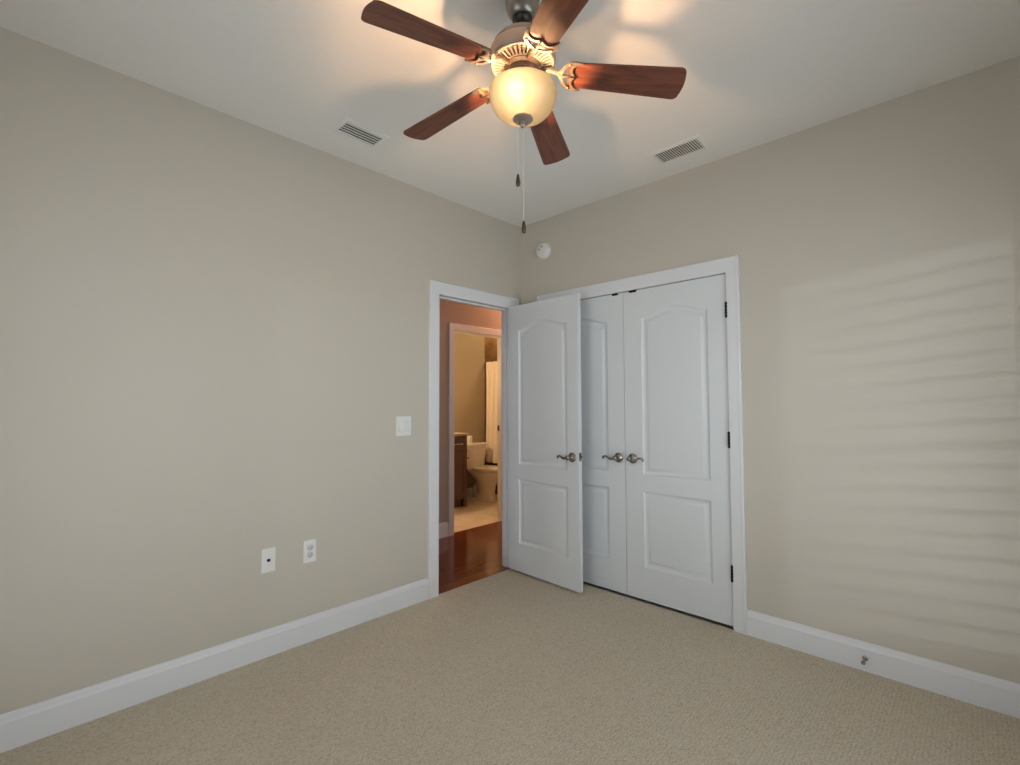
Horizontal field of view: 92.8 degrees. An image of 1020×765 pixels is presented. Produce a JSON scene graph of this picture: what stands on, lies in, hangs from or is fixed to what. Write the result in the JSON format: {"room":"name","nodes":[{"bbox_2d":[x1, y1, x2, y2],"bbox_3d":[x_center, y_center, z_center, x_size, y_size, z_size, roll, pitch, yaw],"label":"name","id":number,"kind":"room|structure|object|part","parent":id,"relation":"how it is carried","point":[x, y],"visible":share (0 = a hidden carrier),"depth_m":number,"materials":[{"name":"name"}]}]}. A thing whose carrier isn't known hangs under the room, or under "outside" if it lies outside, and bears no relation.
{"room":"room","nodes":[
{"label":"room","id":0,"kind":"room"},
{"bbox_2d":[0,27,519,714],"bbox_3d":[-0.515,0.152,4.193,1.220,2.840,6.670,-3,-4,44],"label":"wall","id":1,"kind":"structure","parent":0,"point":[214,324],"depth_m":2.29,"materials":[{"name":"beige paint"}]},
{"bbox_2d":[0,578,428,752],"bbox_3d":[-1.413,1.325,2.301,0.016,0.134,2.526,-3,-4,44],"label":"baseboard","id":2,"kind":"structure","parent":1,"relation":"attached to","point":[28,724],"depth_m":2.21,"materials":[{"name":"white paint"}]},
{"bbox_2d":[261,547,275,573],"bbox_3d":[-1.243,0.916,2.499,0.015,0.122,0.071,-3,-4,44],"label":"outlet","id":3,"kind":"object","parent":1,"relation":"attached to","point":[268,556],"visible":1,"depth_m":2.50,"materials":[{"name":"white plastic"}]},
{"bbox_2d":[303,538,315,563],"bbox_3d":[-1.096,0.922,2.657,0.008,0.122,0.071,-3,-4,44],"label":"power outlet","id":4,"kind":"object","parent":1,"relation":"attached to","point":[309,546],"visible":1,"depth_m":2.65,"materials":[{"name":"white plastic"}]},
{"bbox_2d":[307,544,312,550],"bbox_3d":[-1.094,0.903,2.656,0.003,0.033,0.033,-3,-4,44],"label":"receptacle","id":5,"kind":"object","parent":4,"relation":"attached to","point":[309,546],"depth_m":2.66,"materials":[{"name":"grey plastic"}]},
{"bbox_2d":[307,552,312,557],"bbox_3d":[-1.094,0.942,2.655,0.003,0.033,0.033,-3,-4,44],"label":"receptacle","id":6,"kind":"object","parent":4,"relation":"attached to","point":[309,554],"depth_m":2.65,"materials":[{"name":"grey plastic"}]},
{"bbox_2d":[396,416,410,435],"bbox_3d":[-0.681,0.280,3.118,0.013,0.124,0.112,-3,-4,44],"label":"light switch","id":7,"kind":"object","parent":1,"relation":"attached to","point":[403,423],"visible":1,"depth_m":3.12,"materials":[{"name":"white plastic"}]},
{"bbox_2d":[439,522,448,538],"bbox_3d":[-0.559,1.431,4.784,0.016,0.141,5.600,-3,-4,44],"label":"baseboard","id":8,"kind":"structure","parent":1,"relation":"attached to","point":[443,527],"depth_m":4.69,"materials":[{"name":"white paint"}]},
{"bbox_2d":[428,279,518,598],"bbox_3d":[-0.275,0.379,3.619,0.138,2.133,0.909,-3,-4,44],"label":"door frame","id":9,"kind":"structure","parent":1,"relation":"attached to","point":[438,290],"depth_m":3.33,"materials":[{"name":"white paint"}]},
{"bbox_3d":[-0.317,0.381,3.659,0.021,2.133,0.909,-3,-4,44],"label":"hall casing","id":10,"kind":"part","parent":9,"relation":"part of","materials":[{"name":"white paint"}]},
{"bbox_2d":[508,293,582,592],"bbox_3d":[0.238,0.409,3.569,0.162,2.034,0.719,2,-3,-43],"label":"door","id":11,"kind":"structure","parent":1,"relation":"in","point":[545,426],"depth_m":3.52,"materials":[{"name":"white paint"}]},
{"bbox_3d":[0.406,0.514,3.317,0.064,0.067,0.067,2,-3,-43],"label":"handle","id":12,"kind":"part","parent":11,"relation":"part of","materials":[{"name":"silver metal"}]},
{"bbox_2d":[454,333,484,487],"bbox_3d":[-0.619,0.231,5.964,1.380,2.840,1.950,-3,-4,44],"label":"wall","id":13,"kind":"structure","parent":0,"point":[469,392],"depth_m":6.87,"materials":[{"name":"beige paint"}]},
{"bbox_2d":[467,488,473,495],"bbox_3d":[-0.631,1.532,6.732,0.016,0.107,0.780,-3,-4,44],"label":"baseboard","id":14,"kind":"structure","parent":13,"relation":"attached to","point":[469,490],"depth_m":6.80,"materials":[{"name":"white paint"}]},
{"bbox_2d":[448,322,501,535],"bbox_3d":[-0.344,0.466,5.139,0.141,2.098,0.878,-3,-4,44],"label":"door frame","id":15,"kind":"structure","parent":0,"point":[453,328],"depth_m":4.90,"materials":[{"name":"white paint"}]},
{"bbox_2d":[484,337,496,464],"bbox_3d":[0.348,0.272,6.975,1.380,2.840,0.850,-3,-4,44],"label":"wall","id":16,"kind":"structure","parent":0,"point":[490,344],"depth_m":7.16,"materials":[{"name":"beige paint"}]},
{"bbox_2d":[0,0,1019,226],"bbox_3d":[0.012,-1.432,1.691,3.340,0.100,3.690,-3,-4,44],"label":"ceiling","id":17,"kind":"structure","parent":0,"point":[759,72],"depth_m":2.09,"materials":[{"name":"white paint"}]},
{"bbox_2d":[330,117,390,148],"bbox_3d":[-0.805,-1.335,2.611,0.170,0.007,0.266,-3,-4,44],"label":"ceiling vent","id":18,"kind":"object","parent":17,"relation":"in","point":[346,127],"visible":1,"depth_m":2.60,"materials":[{"name":"white metal"}]},
{"bbox_2d":[361,0,686,233],"bbox_3d":[0.017,-0.947,1.696,1.070,0.868,1.077,-3,-4,44],"label":"ceiling fan","id":19,"kind":"object","parent":17,"relation":"hanging from","point":[522,93],"visible":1,"depth_m":1.65,"materials":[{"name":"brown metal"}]},
{"bbox_3d":[-0.247,-1.065,1.486,0.404,0.063,0.126,2,-3,-36],"label":"fan blade","id":20,"kind":"part","parent":19,"relation":"part of","materials":[{"name":"brown wood"}]},
{"bbox_3d":[-0.246,-1.047,1.909,0.404,0.063,0.126,-2,-3,36],"label":"fan blade","id":21,"kind":"part","parent":19,"relation":"part of","materials":[{"name":"brown wood"}]},
{"bbox_3d":[0.045,-0.971,1.694,0.237,0.102,0.237,-3,-4,44],"label":"lamp shade","id":22,"kind":"part","parent":19,"relation":"part of","materials":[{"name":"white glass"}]},
{"bbox_3d":[0.047,-0.723,1.682,0.003,0.332,0.003,-3,-4,44],"label":"pull chain","id":23,"kind":"part","parent":19,"relation":"part of","materials":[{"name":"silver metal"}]},
{"bbox_3d":[0.156,-1.042,2.039,0.126,0.063,0.404,-1,-3,18],"label":"fan blade","id":24,"kind":"part","parent":19,"relation":"part of","materials":[{"name":"brown wood"}]},
{"bbox_3d":[0.156,-1.073,1.355,0.126,0.063,0.404,1,-3,-18],"label":"fan blade","id":25,"kind":"part","parent":19,"relation":"part of","materials":[{"name":"brown wood"}]},
{"bbox_3d":[0.405,-1.058,1.697,0.404,0.063,0.126,0,-3,0],"label":"fan blade","id":26,"kind":"part","parent":19,"relation":"part of","materials":[{"name":"brown wood"}]},
{"bbox_2d":[647,134,711,165],"bbox_3d":[0.974,-1.333,2.796,0.308,0.006,0.182,-3,-4,44],"label":"ceiling vent","id":27,"kind":"object","parent":17,"relation":"in","point":[697,143],"visible":1,"depth_m":2.78,"materials":[{"name":"white metal"}]},
{"bbox_2d":[0,494,1019,764],"bbox_3d":[0.118,1.492,3.546,5.700,0.100,6.450,-3,-4,44],"label":"floor","id":28,"kind":"structure","parent":0,"point":[510,666],"depth_m":2.09,"materials":[{"name":"carpet"}]},
{"bbox_2d":[454,432,468,506],"bbox_3d":[-0.929,1.056,6.051,0.552,1.000,0.677,-3,-4,44],"label":"vanity","id":29,"kind":"object","parent":28,"relation":"on","point":[460,439],"visible":0.3,"depth_m":6.05,"materials":[{"name":"brown wood"}]},
{"bbox_3d":[-0.762,0.761,5.906,0.018,0.155,0.610,-3,-4,44],"label":"drawer","id":30,"kind":"part","parent":29,"relation":"part of","materials":[{"name":"brown wood"}]},
{"bbox_3d":[-0.654,1.143,6.000,0.018,0.560,0.302,-3,-4,44],"label":"cabinet door","id":31,"kind":"part","parent":29,"relation":"part of","materials":[{"name":"brown wood"}]},
{"bbox_2d":[454,432,468,436],"bbox_3d":[-0.940,0.614,6.080,0.525,0.114,0.677,-3,-4,44],"label":"countertop","id":32,"kind":"structure","parent":29,"relation":"on","point":[455,433],"depth_m":6.07,"materials":[{"name":"stone"}]},
{"bbox_2d":[467,442,496,502],"bbox_3d":[-0.356,1.207,6.524,0.702,0.759,0.440,-3,-4,44],"label":"toilet","id":33,"kind":"object","parent":28,"relation":"on","point":[484,488],"visible":0.84,"depth_m":6.42,"materials":[{"name":"white ceramic"}]},
{"bbox_2d":[467,436,471,442],"bbox_3d":[-0.574,0.784,6.673,0.108,0.100,0.108,-3,-4,44],"label":"toilet paper","id":34,"kind":"object","parent":33,"relation":"on","point":[469,438],"visible":0.59,"depth_m":6.62,"materials":[{"name":"white paper"}]},
{"bbox_3d":[-0.535,1.028,6.702,0.200,0.312,0.424,-3,-4,44],"label":"tank","id":35,"kind":"part","parent":33,"relation":"part of","materials":[{"name":"white ceramic"}]},
{"bbox_3d":[-0.535,0.853,6.709,0.212,0.035,0.440,-3,-4,44],"label":"tank lid","id":36,"kind":"part","parent":33,"relation":"part of","materials":[{"name":"white ceramic"}]},
{"bbox_3d":[-0.317,1.378,6.479,0.570,0.413,0.372,-3,-4,44],"label":"bowl","id":37,"kind":"part","parent":33,"relation":"part of","materials":[{"name":"white ceramic"}]},
{"bbox_3d":[-0.282,1.155,6.455,0.497,0.019,0.386,-3,-4,44],"label":"seat","id":38,"kind":"part","parent":33,"relation":"part of","materials":[{"name":"white plastic"}]},
{"bbox_3d":[-0.283,1.133,6.456,0.497,0.020,0.382,-3,-4,44],"label":"lid","id":39,"kind":"part","parent":33,"relation":"part of","materials":[{"name":"white ceramic"}]},
{"bbox_2d":[488,463,496,493],"bbox_3d":[0.381,1.337,6.900,1.250,0.504,0.740,-3,-4,44],"label":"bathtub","id":40,"kind":"object","parent":28,"relation":"on","point":[495,464],"visible":0.02,"depth_m":6.96,"materials":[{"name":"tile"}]},
{"bbox_2d":[520,56,1019,683],"bbox_3d":[1.480,0.086,3.069,3.220,2.900,0.660,-3,-4,44],"label":"wall","id":41,"kind":"structure","parent":0,"point":[877,247],"depth_m":2.35,"materials":[{"name":"beige paint"}]},
{"bbox_2d":[536,242,550,259],"bbox_3d":[0.256,-1.032,3.799,0.132,0.132,0.042,-3,-4,44],"label":"smoke detector","id":42,"kind":"object","parent":41,"relation":"attached to","point":[543,251],"visible":1,"depth_m":3.78,"materials":[{"name":"white plastic"}]},
{"bbox_2d":[580,293,626,593],"bbox_3d":[0.515,0.406,3.505,0.693,2.033,0.098,-3,-4,44],"label":"door","id":43,"kind":"structure","parent":41,"relation":"in","point":[602,318],"depth_m":3.39,"materials":[{"name":"white paint"}]},
{"bbox_3d":[0.718,0.510,3.281,0.067,0.067,0.064,-3,-4,44],"label":"handle","id":44,"kind":"part","parent":43,"relation":"part of","materials":[{"name":"silver metal"}]},
{"bbox_2d":[537,255,746,634],"bbox_3d":[0.809,0.361,3.311,1.516,2.136,0.141,-3,-4,44],"label":"door frame","id":45,"kind":"structure","parent":41,"relation":"attached to","point":[729,266],"depth_m":2.78,"materials":[{"name":"white paint"}]},
{"bbox_2d":[623,274,733,625],"bbox_3d":[1.018,0.383,3.024,0.693,2.033,0.098,-3,-4,44],"label":"door","id":46,"kind":"structure","parent":41,"relation":"in","point":[677,434],"depth_m":3.01,"materials":[{"name":"white paint"}]},
{"bbox_3d":[0.796,0.504,3.207,0.067,0.067,0.064,-3,-4,44],"label":"handle","id":47,"kind":"part","parent":46,"relation":"part of","materials":[{"name":"silver metal"}]},
{"bbox_3d":[0.821,0.502,3.160,0.105,0.030,0.025,-3,-4,44],"label":"lever","id":48,"kind":"part","parent":46,"relation":"part of","materials":[{"name":"silver metal"}]},
{"bbox_2d":[861,656,867,664],"bbox_3d":[1.680,1.321,2.302,0.024,0.024,0.066,-3,-4,44],"label":"door stop","id":49,"kind":"object","parent":41,"relation":"attached to","point":[865,658],"visible":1,"depth_m":2.31,"materials":[{"name":"silver metal"}]},
{"bbox_2d":[747,610,1019,718],"bbox_3d":[1.824,1.311,2.221,1.392,0.134,0.016,-3,-4,44],"label":"baseboard","id":50,"kind":"structure","parent":41,"relation":"attached to","point":[992,693],"depth_m":2.25,"materials":[{"name":"white paint"}]},
{"bbox_3d":[0.101,-0.305,6.688,1.254,0.057,0.056,-3,-4,44],"label":"curtain rod","id":51,"kind":"object","parent":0,"visible":0},
{"bbox_2d":[486,361,496,462],"bbox_3d":[0.083,0.406,6.622,1.184,1.443,0.083,-3,-4,44],"label":"shower curtain","id":52,"kind":"object","parent":51,"relation":"hanging from","point":[491,367],"visible":0.17,"depth_m":6.94,"materials":[{"name":"white fabric"}]}
]}

